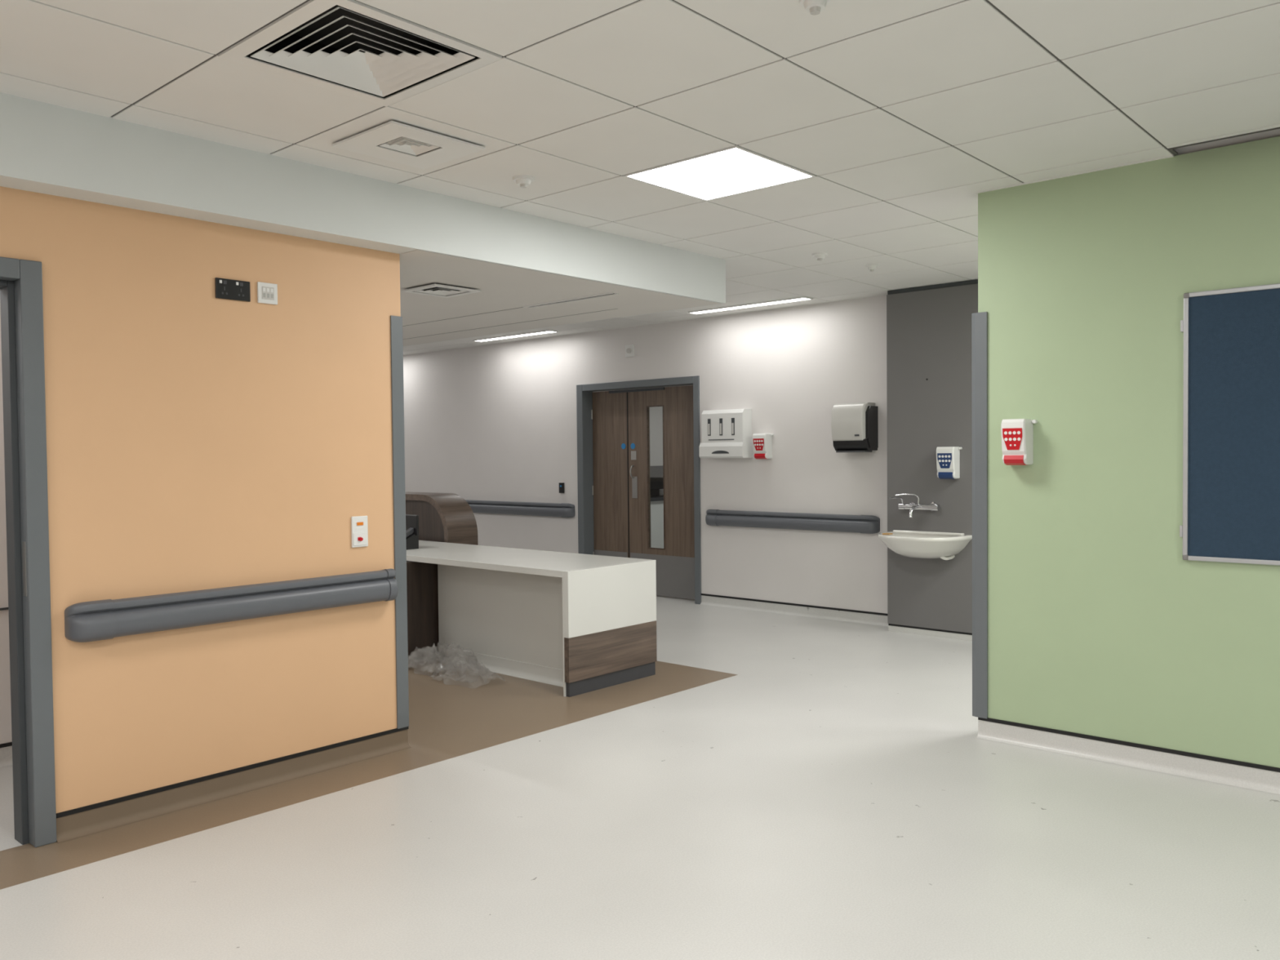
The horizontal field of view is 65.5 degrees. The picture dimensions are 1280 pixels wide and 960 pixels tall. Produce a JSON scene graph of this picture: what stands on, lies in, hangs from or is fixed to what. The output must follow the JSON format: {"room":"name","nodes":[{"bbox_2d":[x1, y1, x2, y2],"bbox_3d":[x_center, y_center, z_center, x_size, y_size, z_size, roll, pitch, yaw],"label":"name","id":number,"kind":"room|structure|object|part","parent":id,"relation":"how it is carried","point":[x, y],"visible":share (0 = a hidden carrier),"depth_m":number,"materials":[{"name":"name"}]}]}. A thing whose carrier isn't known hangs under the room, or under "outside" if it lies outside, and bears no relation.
{"room":"hospital interior","nodes":[
{"label":"hospital interior","id":0,"kind":"room"},
{"bbox_2d":[0,309,12,744],"bbox_3d":[-3.428,0.004,4.226,0.100,2.700,3.750,1,2,42],"label":"wall","id":1,"kind":"structure","parent":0,"point":[6,736],"depth_m":4.66,"materials":[{"name":"white paint"}]},
{"bbox_2d":[0,186,400,813],"bbox_3d":[-3.821,0.066,1.980,0.120,2.700,7.870,1,2,42],"label":"wall","id":2,"kind":"structure","parent":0,"point":[197,440],"depth_m":4.15,"materials":[{"name":"orange paint"}]},
{"bbox_2d":[472,329,558,342],"bbox_3d":[-1.336,-1.534,10.582,1.224,0.022,0.124,1,2,42],"label":"linear light","id":3,"kind":"object","parent":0,"point":[547,331],"depth_m":10.55,"materials":[{"name":"white plastic"}]},
{"bbox_2d":[400,249,720,346],"bbox_3d":[-3.446,-1.172,8.489,8.520,0.002,2.410,1,2,42],"label":"ceiling","id":4,"kind":"structure","parent":0,"point":[502,287],"depth_m":6.36,"materials":[{"name":"white paint"}]},
{"bbox_2d":[401,284,480,297],"bbox_3d":[-1.169,-1.116,5.859,0.320,0.018,0.330,1,2,42],"label":"air diffuser","id":5,"kind":"object","parent":4,"relation":"in","point":[434,290],"depth_m":5.87,"materials":[{"name":"white metal"}]},
{"bbox_2d":[402,306,523,326],"bbox_3d":[-1.852,-1.163,7.579,2.930,0.001,0.008,1,2,42],"label":"trim","id":6,"kind":"structure","parent":4,"relation":"attached to","point":[521,307],"depth_m":7.03,"materials":[{"name":"grey metal"}]},
{"bbox_2d":[403,308,616,339],"bbox_3d":[-2.914,-1.195,9.191,7.400,0.001,0.007,1,2,42],"label":"trim","id":7,"kind":"structure","parent":4,"relation":"attached to","point":[615,308],"depth_m":7.46,"materials":[{"name":"grey metal"}]},
{"bbox_2d":[522,292,618,308],"bbox_3d":[-0.453,-1.142,6.339,0.810,0.006,0.060,1,2,42],"label":"ceiling vent","id":8,"kind":"object","parent":4,"relation":"in","point":[609,293],"visible":1,"depth_m":6.31,"materials":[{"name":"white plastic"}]},
{"bbox_2d":[0,595,1279,959],"bbox_3d":[-0.126,1.287,5.517,17.500,0.001,18.000,1,2,42],"label":"floor","id":9,"kind":"structure","parent":0,"point":[779,787],"depth_m":3.67,"materials":[{"name":"grey plastic"}]},
{"bbox_2d":[406,560,439,662],"bbox_3d":[-1.739,0.910,7.151,0.610,0.700,0.345,1,2,42],"label":"panel","id":10,"kind":"object","parent":9,"relation":"on","point":[422,585],"visible":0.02,"depth_m":6.94,"materials":[{"name":"brown wood"}]},
{"bbox_2d":[405,491,478,545],"bbox_3d":[-2.615,0.659,9.119,3.180,1.114,0.300,1,2,42],"label":"reception desk","id":11,"kind":"object","parent":9,"relation":"on","point":[448,517],"depth_m":8.12,"materials":[{"name":"brown wood"}]},
{"bbox_2d":[406,540,657,697],"bbox_3d":[-1.280,0.883,7.140,3.010,0.744,0.790,1,2,42],"label":"reception desk","id":12,"kind":"object","parent":9,"relation":"on","point":[580,624],"visible":0.86,"depth_m":6.35,"materials":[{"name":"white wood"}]},
{"bbox_2d":[405,514,418,549],"bbox_3d":[-1.780,0.385,7.360,0.240,0.250,0.200,1,2,42],"label":"computer monitor","id":13,"kind":"object","parent":12,"relation":"on","point":[411,521],"visible":0.52,"depth_m":7.35,"materials":[{"name":"black plastic"}]},
{"bbox_3d":[-0.859,0.870,6.530,1.490,0.615,0.020,1,2,42],"label":"modesty panel","id":14,"kind":"part","parent":12,"relation":"part of","materials":[{"name":"white laminate"}]},
{"bbox_2d":[406,540,650,577],"bbox_3d":[-1.298,0.531,7.144,2.970,0.040,0.790,1,2,42],"label":"countertop","id":15,"kind":"structure","parent":12,"relation":"on","point":[540,562],"depth_m":6.62,"materials":[{"name":"white laminate"}]},
{"bbox_3d":[-0.172,0.722,6.148,0.040,0.393,0.790,1,2,42],"label":"panel","id":16,"kind":"part","parent":12,"relation":"part of","materials":[{"name":"white laminate"}]},
{"bbox_3d":[-0.169,1.051,6.157,0.039,0.264,0.789,1,2,42],"label":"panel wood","id":17,"kind":"part","parent":12,"relation":"part of","materials":[{"name":"brown wood"}]},
{"bbox_2d":[0,0,1279,355],"bbox_3d":[-2.151,-1.341,3.205,18.163,0.016,12.817,1,2,42],"label":"ceiling","id":18,"kind":"structure","parent":0,"point":[962,73],"depth_m":3.59,"materials":[{"name":"tile"}]},
{"bbox_2d":[217,0,502,106],"bbox_3d":[-0.887,-1.403,3.160,0.641,0.124,0.620,1,2,42],"label":"air diffuser","id":19,"kind":"object","parent":18,"relation":"in","point":[353,48],"depth_m":3.22,"materials":[{"name":"white metal"}]},
{"bbox_2d":[0,92,725,346],"bbox_3d":[-6.050,-1.223,5.548,8.540,0.305,10.300,1,2,42],"label":"ceiling bulkhead","id":20,"kind":"object","parent":18,"relation":"attached to","point":[46,148],"visible":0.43,"depth_m":4.27,"materials":[{"name":"paint"}]},
{"bbox_2d":[331,120,485,168],"bbox_3d":[-0.940,-1.413,4.051,0.420,0.124,0.450,1,2,42],"label":"air diffuser","id":21,"kind":"object","parent":18,"relation":"in","point":[372,142],"depth_m":4.04,"materials":[{"name":"white metal"}]},
{"bbox_2d":[512,174,534,187],"bbox_3d":[-0.534,-1.364,4.568,0.099,0.042,0.099,1,2,42],"label":"smoke detector","id":22,"kind":"object","parent":18,"relation":"attached to","point":[522,180],"visible":1,"depth_m":4.54,"materials":[{"name":"white plastic"}]},
{"bbox_2d":[111,0,1177,254],"bbox_3d":[-2.028,-1.339,3.082,17.846,0.008,12.827,1,2,42],"label":"bars","id":23,"kind":"object","parent":18,"relation":"attached to","point":[1172,151],"depth_m":3.31,"materials":[{"name":"grey metal"}]},
{"bbox_2d":[622,145,816,200],"bbox_3d":[0.367,-1.403,4.568,0.641,0.022,0.620,1,2,42],"label":"ceiling light panel","id":24,"kind":"object","parent":18,"relation":"in","point":[627,175],"depth_m":4.48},
{"bbox_2d":[688,296,813,314],"bbox_3d":[0.927,-1.504,8.567,1.224,0.022,0.124,1,2,42],"label":"linear light","id":25,"kind":"object","parent":18,"relation":"in","point":[803,298],"depth_m":8.52,"materials":[{"name":"white plastic"}]},
{"bbox_2d":[799,0,831,15],"bbox_3d":[0.490,-1.327,2.786,0.089,0.042,0.089,1,2,42],"label":"smoke detector","id":26,"kind":"object","parent":18,"relation":"attached to","point":[814,7],"visible":1,"depth_m":2.77,"materials":[{"name":"white plastic"}]},
{"bbox_2d":[811,252,827,261],"bbox_3d":[1.153,-1.429,6.386,0.099,0.042,0.099,1,2,42],"label":"smoke detector","id":27,"kind":"object","parent":18,"relation":"attached to","point":[819,256],"visible":1,"depth_m":6.36,"materials":[{"name":"white plastic"}]},
{"bbox_2d":[866,264,877,271],"bbox_3d":[1.582,-1.444,6.793,0.080,0.042,0.080,1,2,42],"label":"smoke detector","id":28,"kind":"object","parent":18,"relation":"attached to","point":[872,268],"visible":1,"depth_m":6.77,"materials":[{"name":"white plastic"}]},
{"bbox_2d":[599,385,686,494],"bbox_3d":[1.813,-0.248,11.807,5.200,2.700,4.950,1,2,42],"label":"wall","id":29,"kind":"structure","parent":0,"point":[655,412],"depth_m":13.78,"materials":[{"name":"white paint"}]},
{"bbox_2d":[404,155,1173,355],"bbox_3d":[1.405,-1.471,7.123,2.110,0.005,17.614,-2,2,-34],"label":"trim","id":30,"kind":"structure","parent":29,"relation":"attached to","point":[1171,156],"depth_m":4.86,"materials":[{"name":"metal"}]},
{"bbox_2d":[403,295,887,613],"bbox_3d":[2.171,-0.184,8.074,17.500,2.760,0.150,1,2,42],"label":"wall","id":31,"kind":"structure","parent":0,"point":[495,422],"depth_m":9.22,"materials":[{"name":"white paint"}]},
{"bbox_2d":[465,499,574,517],"bbox_3d":[-2.204,0.304,11.830,3.980,0.153,0.089,1,2,42],"label":"handrail","id":32,"kind":"object","parent":31,"relation":"attached to","point":[531,508],"visible":0.49,"depth_m":10.97,"materials":[{"name":"plastic"}]},
{"bbox_2d":[559,482,564,493],"bbox_3d":[-0.838,0.084,10.647,0.060,0.110,0.026,1,2,42],"label":"card reader","id":33,"kind":"object","parent":31,"relation":"attached to","point":[561,484],"visible":1,"depth_m":10.63,"materials":[{"name":"black plastic"}]},
{"bbox_2d":[592,391,628,557],"bbox_3d":[-0.292,0.114,10.383,0.500,2.078,0.045,1,2,42],"label":"leaf","id":34,"kind":"object","parent":31,"relation":"attached to","point":[610,461],"visible":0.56,"depth_m":10.36,"materials":[{"name":"brown wood"}]},
{"bbox_2d":[594,549,627,557],"bbox_3d":[-0.303,0.945,10.390,0.472,0.408,0.003,1,2,42],"label":"kick plate","id":35,"kind":"object","parent":34,"relation":"attached to","point":[624,554],"visible":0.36,"depth_m":10.38,"materials":[{"name":"grey metal"}]},
{"bbox_2d":[621,443,626,448],"bbox_3d":[-0.170,-0.347,10.226,0.059,0.059,0.003,1,2,42],"label":"door sign","id":36,"kind":"object","parent":34,"relation":"attached to","point":[623,446],"visible":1,"depth_m":10.23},
{"bbox_2d":[625,344,634,357],"bbox_3d":[-0.108,-1.290,9.945,0.115,0.120,0.030,1,2,42],"label":"fire alarm","id":37,"kind":"object","parent":31,"relation":"attached to","point":[629,349],"visible":1,"depth_m":9.94,"materials":[{"name":"white plastic"}]},
{"bbox_2d":[608,386,664,393],"bbox_3d":[-0.040,-0.907,10.084,0.750,0.026,0.012,1,2,42],"label":"door closer","id":38,"kind":"object","parent":31,"relation":"in","point":[661,388],"depth_m":10.06,"materials":[{"name":"metal"}]},
{"bbox_2d":[576,375,701,604],"bbox_3d":[0.006,0.088,10.001,1.630,2.160,0.168,1,2,42],"label":"frame","id":39,"kind":"object","parent":31,"relation":"attached to","point":[584,392],"visible":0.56,"depth_m":10.41,"materials":[{"name":"grey metal"}]},
{"bbox_2d":[627,385,694,599],"bbox_3d":[0.260,0.121,9.892,0.970,2.078,0.045,1,2,42],"label":"leaf","id":40,"kind":"object","parent":31,"relation":"attached to","point":[677,401],"visible":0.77,"depth_m":9.83,"materials":[{"name":"brown wood"}]},
{"bbox_2d":[626,392,629,557],"bbox_3d":[-0.120,0.119,10.197,0.012,2.070,0.004,1,2,42],"label":"astragal","id":41,"kind":"object","parent":40,"relation":"attached to","point":[627,393],"visible":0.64,"depth_m":10.19,"materials":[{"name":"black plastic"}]},
{"bbox_2d":[629,465,634,478],"bbox_3d":[-0.082,-0.085,10.117,0.016,0.135,0.058,1,2,42],"label":"door handle","id":42,"kind":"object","parent":40,"relation":"attached to","point":[632,477],"depth_m":10.10,"materials":[{"name":"metal"}]},
{"bbox_2d":[631,443,635,448],"bbox_3d":[-0.072,-0.345,10.139,0.059,0.059,0.003,1,2,42],"label":"door sign","id":43,"kind":"object","parent":40,"relation":"attached to","point":[633,445],"visible":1,"depth_m":10.14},
{"bbox_2d":[631,450,636,459],"bbox_3d":[-0.064,-0.250,10.134,0.070,0.090,0.004,1,2,42],"label":"lock plate","id":44,"kind":"object","parent":40,"relation":"attached to","point":[633,456],"visible":1,"depth_m":10.13,"materials":[{"name":"metal"}]},
{"bbox_2d":[631,476,637,497],"bbox_3d":[-0.054,0.075,10.136,0.070,0.220,0.004,1,2,42],"label":"plate","id":45,"kind":"object","parent":40,"relation":"attached to","point":[634,481],"visible":1,"depth_m":10.13,"materials":[{"name":"metal"}]},
{"bbox_2d":[646,404,665,550],"bbox_3d":[0.160,-0.025,9.950,0.225,1.435,0.014,1,2,42],"label":"glass bead","id":46,"kind":"object","parent":40,"relation":"in","point":[647,406],"visible":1,"depth_m":10.00},
{"bbox_2d":[630,552,694,599],"bbox_3d":[0.255,0.952,9.893,0.942,0.408,0.003,1,2,42],"label":"kick plate","id":47,"kind":"object","parent":40,"relation":"attached to","point":[675,575],"visible":0.43,"depth_m":9.82,"materials":[{"name":"grey metal"}]},
{"bbox_2d":[698,408,752,457],"bbox_3d":[0.781,-0.421,9.096,0.490,0.440,0.162,1,2,42],"label":"dispenser","id":48,"kind":"object","parent":31,"relation":"attached to","point":[725,433],"visible":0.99,"depth_m":9.01,"materials":[{"name":"white plastic"}]},
{"bbox_2d":[752,433,773,458],"bbox_3d":[1.093,-0.300,8.854,0.161,0.227,0.113,1,2,42],"label":"soap dispenser","id":49,"kind":"object","parent":31,"relation":"attached to","point":[762,442],"visible":1,"depth_m":8.82,"materials":[{"name":"white plastic"}]},
{"bbox_2d":[705,509,879,533],"bbox_3d":[1.276,0.357,8.731,1.780,0.153,0.089,1,2,42],"label":"handrail","id":50,"kind":"object","parent":31,"relation":"attached to","point":[864,524],"visible":1,"depth_m":8.64,"materials":[{"name":"plastic"}]},
{"bbox_2d":[699,595,888,626],"bbox_3d":[1.329,1.143,8.748,2.028,0.088,0.034,1,2,42],"label":"baseboard","id":51,"kind":"structure","parent":31,"relation":"attached to","point":[789,610],"depth_m":8.72,"materials":[{"name":"grey plastic"}]},
{"bbox_2d":[701,593,887,615],"bbox_3d":[1.337,1.093,8.757,2.028,0.017,0.006,1,2,42],"label":"trim","id":52,"kind":"structure","parent":31,"relation":"attached to","point":[704,594],"depth_m":8.72,"materials":[{"name":"black plastic"}]},
{"bbox_2d":[831,402,878,452],"bbox_3d":[1.760,-0.430,8.188,0.320,0.405,0.215,1,2,42],"label":"dispenser","id":53,"kind":"object","parent":31,"relation":"attached to","point":[854,426],"visible":1,"depth_m":8.11,"materials":[{"name":"white plastic"}]},
{"bbox_2d":[650,496,663,548],"bbox_3d":[0.440,0.640,13.564,0.610,0.860,2.440,1,2,42],"label":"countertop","id":54,"kind":"structure","parent":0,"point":[656,503],"depth_m":12.92,"materials":[{"name":"white plastic"}]},
{"bbox_2d":[649,465,663,497],"bbox_3d":[0.161,0.017,13.188,0.200,0.409,0.900,1,2,42],"label":"computer monitor","id":55,"kind":"object","parent":54,"relation":"on","point":[656,472],"visible":0.19,"depth_m":13.18,"materials":[{"name":"black plastic"}]},
{"bbox_2d":[650,496,663,501],"bbox_3d":[0.436,0.230,13.553,0.610,0.040,2.440,1,2,42],"label":"countertop","id":56,"kind":"structure","parent":54,"relation":"on","point":[652,499],"depth_m":12.87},
{"bbox_2d":[886,279,977,635],"bbox_3d":[2.525,-0.164,7.524,1.340,2.653,0.198,1,2,42],"label":"wall","id":57,"kind":"structure","parent":0,"point":[929,327],"depth_m":7.65,"materials":[{"name":"grey paint"}]},
{"bbox_2d":[888,493,940,517],"bbox_3d":[2.109,0.192,7.612,0.324,0.182,0.241,1,2,42],"label":"mixer tap","id":58,"kind":"object","parent":57,"relation":"attached to","point":[912,506],"depth_m":7.61,"materials":[{"name":"silver metal"}]},
{"bbox_2d":[877,529,972,559],"bbox_3d":[2.087,0.502,7.517,0.690,0.204,0.433,1,2,42],"label":"basin","id":59,"kind":"object","parent":57,"relation":"attached to","point":[910,544],"visible":1,"depth_m":7.41,"materials":[{"name":"white ceramic"}]},
{"bbox_2d":[888,625,972,640],"bbox_3d":[2.529,1.185,7.546,1.335,0.044,0.154,1,2,42],"label":"baseboard","id":60,"kind":"structure","parent":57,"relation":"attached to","point":[895,628],"depth_m":7.69,"materials":[{"name":"grey plastic"}]},
{"bbox_3d":[2.528,1.155,7.544,1.335,0.015,0.156,1,2,42],"label":"panel","id":61,"kind":"part","parent":57,"relation":"part of","materials":[{"name":"black plastic"}]},
{"bbox_2d":[936,446,962,479],"bbox_3d":[2.325,-0.129,7.495,0.161,0.242,0.113,1,2,42],"label":"soap dispenser","id":62,"kind":"object","parent":57,"relation":"attached to","point":[948,458],"visible":1,"depth_m":7.46,"materials":[{"name":"white plastic"}]},
{"bbox_2d":[977,128,1279,768],"bbox_3d":[4.345,-0.148,2.648,7.035,2.930,0.120,1,2,42],"label":"wall","id":63,"kind":"structure","parent":0,"point":[1099,624],"depth_m":4.51,"materials":[{"name":"paint"}]},
{"bbox_2d":[971,311,987,718],"bbox_3d":[1.705,0.178,4.964,0.078,2.010,0.072,1,2,42],"label":"guard","id":64,"kind":"object","parent":63,"relation":"attached to","point":[979,320],"visible":1,"depth_m":4.93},
{"bbox_2d":[1000,418,1037,465],"bbox_3d":[1.808,-0.180,4.752,0.136,0.219,0.113,1,2,42],"label":"soap dispenser","id":65,"kind":"object","parent":63,"relation":"attached to","point":[1017,434],"visible":1,"depth_m":4.72,"materials":[{"name":"white plastic"}]},
{"bbox_3d":[1.880,-0.278,4.743,0.018,0.018,0.025,1,2,42],"label":"mount knob","id":66,"kind":"part","parent":65,"relation":"part of","materials":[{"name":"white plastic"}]},
{"bbox_2d":[976,720,1279,795],"bbox_3d":[4.308,1.274,2.628,7.035,0.088,0.034,1,2,42],"label":"baseboard","id":67,"kind":"structure","parent":63,"relation":"attached to","point":[1232,775],"depth_m":4.49,"materials":[{"name":"grey plastic"}]},
{"bbox_2d":[977,717,1279,772],"bbox_3d":[4.317,1.224,2.637,7.035,0.017,0.006,1,2,42],"label":"trim","id":68,"kind":"structure","parent":63,"relation":"attached to","point":[993,720],"depth_m":4.48,"materials":[{"name":"black plastic"}]},
{"bbox_2d":[1168,127,1279,150],"bbox_3d":[2.482,-1.413,4.007,0.650,0.034,0.006,1,2,42],"label":"trim","id":69,"kind":"structure","parent":63,"relation":"attached to","point":[1276,128],"depth_m":4.08,"materials":[{"name":"white metal"}]},
{"bbox_2d":[1179,283,1279,565],"bbox_3d":[2.817,-0.223,3.910,1.257,1.155,0.024,1,2,42],"label":"notice board","id":70,"kind":"object","parent":63,"relation":"attached to","point":[1231,369],"visible":1,"depth_m":4.20,"materials":[{"name":"blue fabric"}]},
{"bbox_3d":[4.620,0.067,-2.405,0.100,2.760,12.550,1,2,42],"label":"wall","id":71,"kind":"structure","parent":0,"visible":0},
{"bbox_2d":[0,746,12,768],"bbox_3d":[-3.364,1.309,4.216,0.034,0.088,3.750,1,2,42],"label":"baseboard","id":72,"kind":"structure","parent":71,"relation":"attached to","point":[6,753],"depth_m":4.67,"materials":[{"name":"grey plastic"}]},
{"bbox_2d":[0,742,12,747],"bbox_3d":[-3.375,1.259,4.224,0.006,0.017,3.750,1,2,42],"label":"trim","id":73,"kind":"structure","parent":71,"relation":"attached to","point":[10,744],"depth_m":4.67,"materials":[{"name":"black plastic"}]},
{"bbox_2d":[0,280,28,844],"bbox_3d":[-2.651,0.325,3.351,0.090,2.088,0.984,1,2,42],"label":"door frame","id":74,"kind":"object","parent":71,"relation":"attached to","point":[8,353],"visible":1,"depth_m":3.69,"materials":[{"name":"grey metal"}]},
{"bbox_2d":[22,541,26,595],"bbox_3d":[-2.264,0.327,3.665,0.030,0.200,0.003,1,2,42],"label":"strike plate","id":75,"kind":"object","parent":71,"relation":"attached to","point":[24,546],"visible":1,"depth_m":3.66,"materials":[{"name":"metal"}]},
{"bbox_2d":[0,256,56,847],"bbox_3d":[-2.626,0.289,3.328,0.158,2.160,1.130,1,2,42],"label":"door frame","id":76,"kind":"structure","parent":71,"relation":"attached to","point":[26,275],"depth_m":3.67,"materials":[{"name":"grey metal"}]},
{"bbox_2d":[64,568,398,642],"bbox_3d":[-1.655,0.520,4.263,0.089,0.153,1.445,1,2,42],"label":"handrail","id":77,"kind":"object","parent":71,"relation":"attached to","point":[107,619],"visible":1,"depth_m":4.13,"materials":[{"name":"plastic"}]},
{"bbox_2d":[56,726,408,817],"bbox_3d":[-1.668,1.239,4.322,0.006,0.017,1.578,1,2,42],"label":"trim","id":78,"kind":"structure","parent":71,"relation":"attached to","point":[91,806],"depth_m":4.19,"materials":[{"name":"black plastic"}]},
{"bbox_2d":[214,277,250,302],"bbox_3d":[-1.724,-0.806,4.221,0.014,0.085,0.150,1,2,42],"label":"double socket","id":79,"kind":"object","parent":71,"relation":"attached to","point":[227,289],"visible":1,"depth_m":4.22,"materials":[{"name":"black plastic"}]},
{"bbox_2d":[56,728,411,843],"bbox_3d":[-1.658,1.290,4.312,0.034,0.088,1.575,1,2,42],"label":"baseboard","id":80,"kind":"structure","parent":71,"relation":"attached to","point":[70,827],"depth_m":4.20,"materials":[{"name":"brown plastic"}]},
{"bbox_2d":[257,281,277,304],"bbox_3d":[-1.622,-0.813,4.337,0.012,0.090,0.090,1,2,42],"label":"outlet","id":81,"kind":"object","parent":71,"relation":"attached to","point":[267,293],"visible":1,"depth_m":4.33,"materials":[{"name":"white plastic"}]},
{"bbox_2d":[351,515,368,547],"bbox_3d":[-1.317,0.243,4.689,0.022,0.145,0.085,1,2,42],"label":"plate","id":82,"kind":"object","parent":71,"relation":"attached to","point":[359,528],"visible":1,"depth_m":4.68,"materials":[{"name":"white plastic"}]},
{"bbox_3d":[-1.316,0.278,4.689,0.003,0.058,0.075,1,2,42],"label":"plate","id":83,"kind":"part","parent":82,"relation":"part of","materials":[{"name":"white plastic"}]},
{"bbox_2d":[390,315,408,728],"bbox_3d":[-1.194,0.209,4.882,0.068,2.010,0.068,1,2,42],"label":"guard","id":84,"kind":"object","parent":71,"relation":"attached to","point":[396,322],"visible":1,"depth_m":4.86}
]}

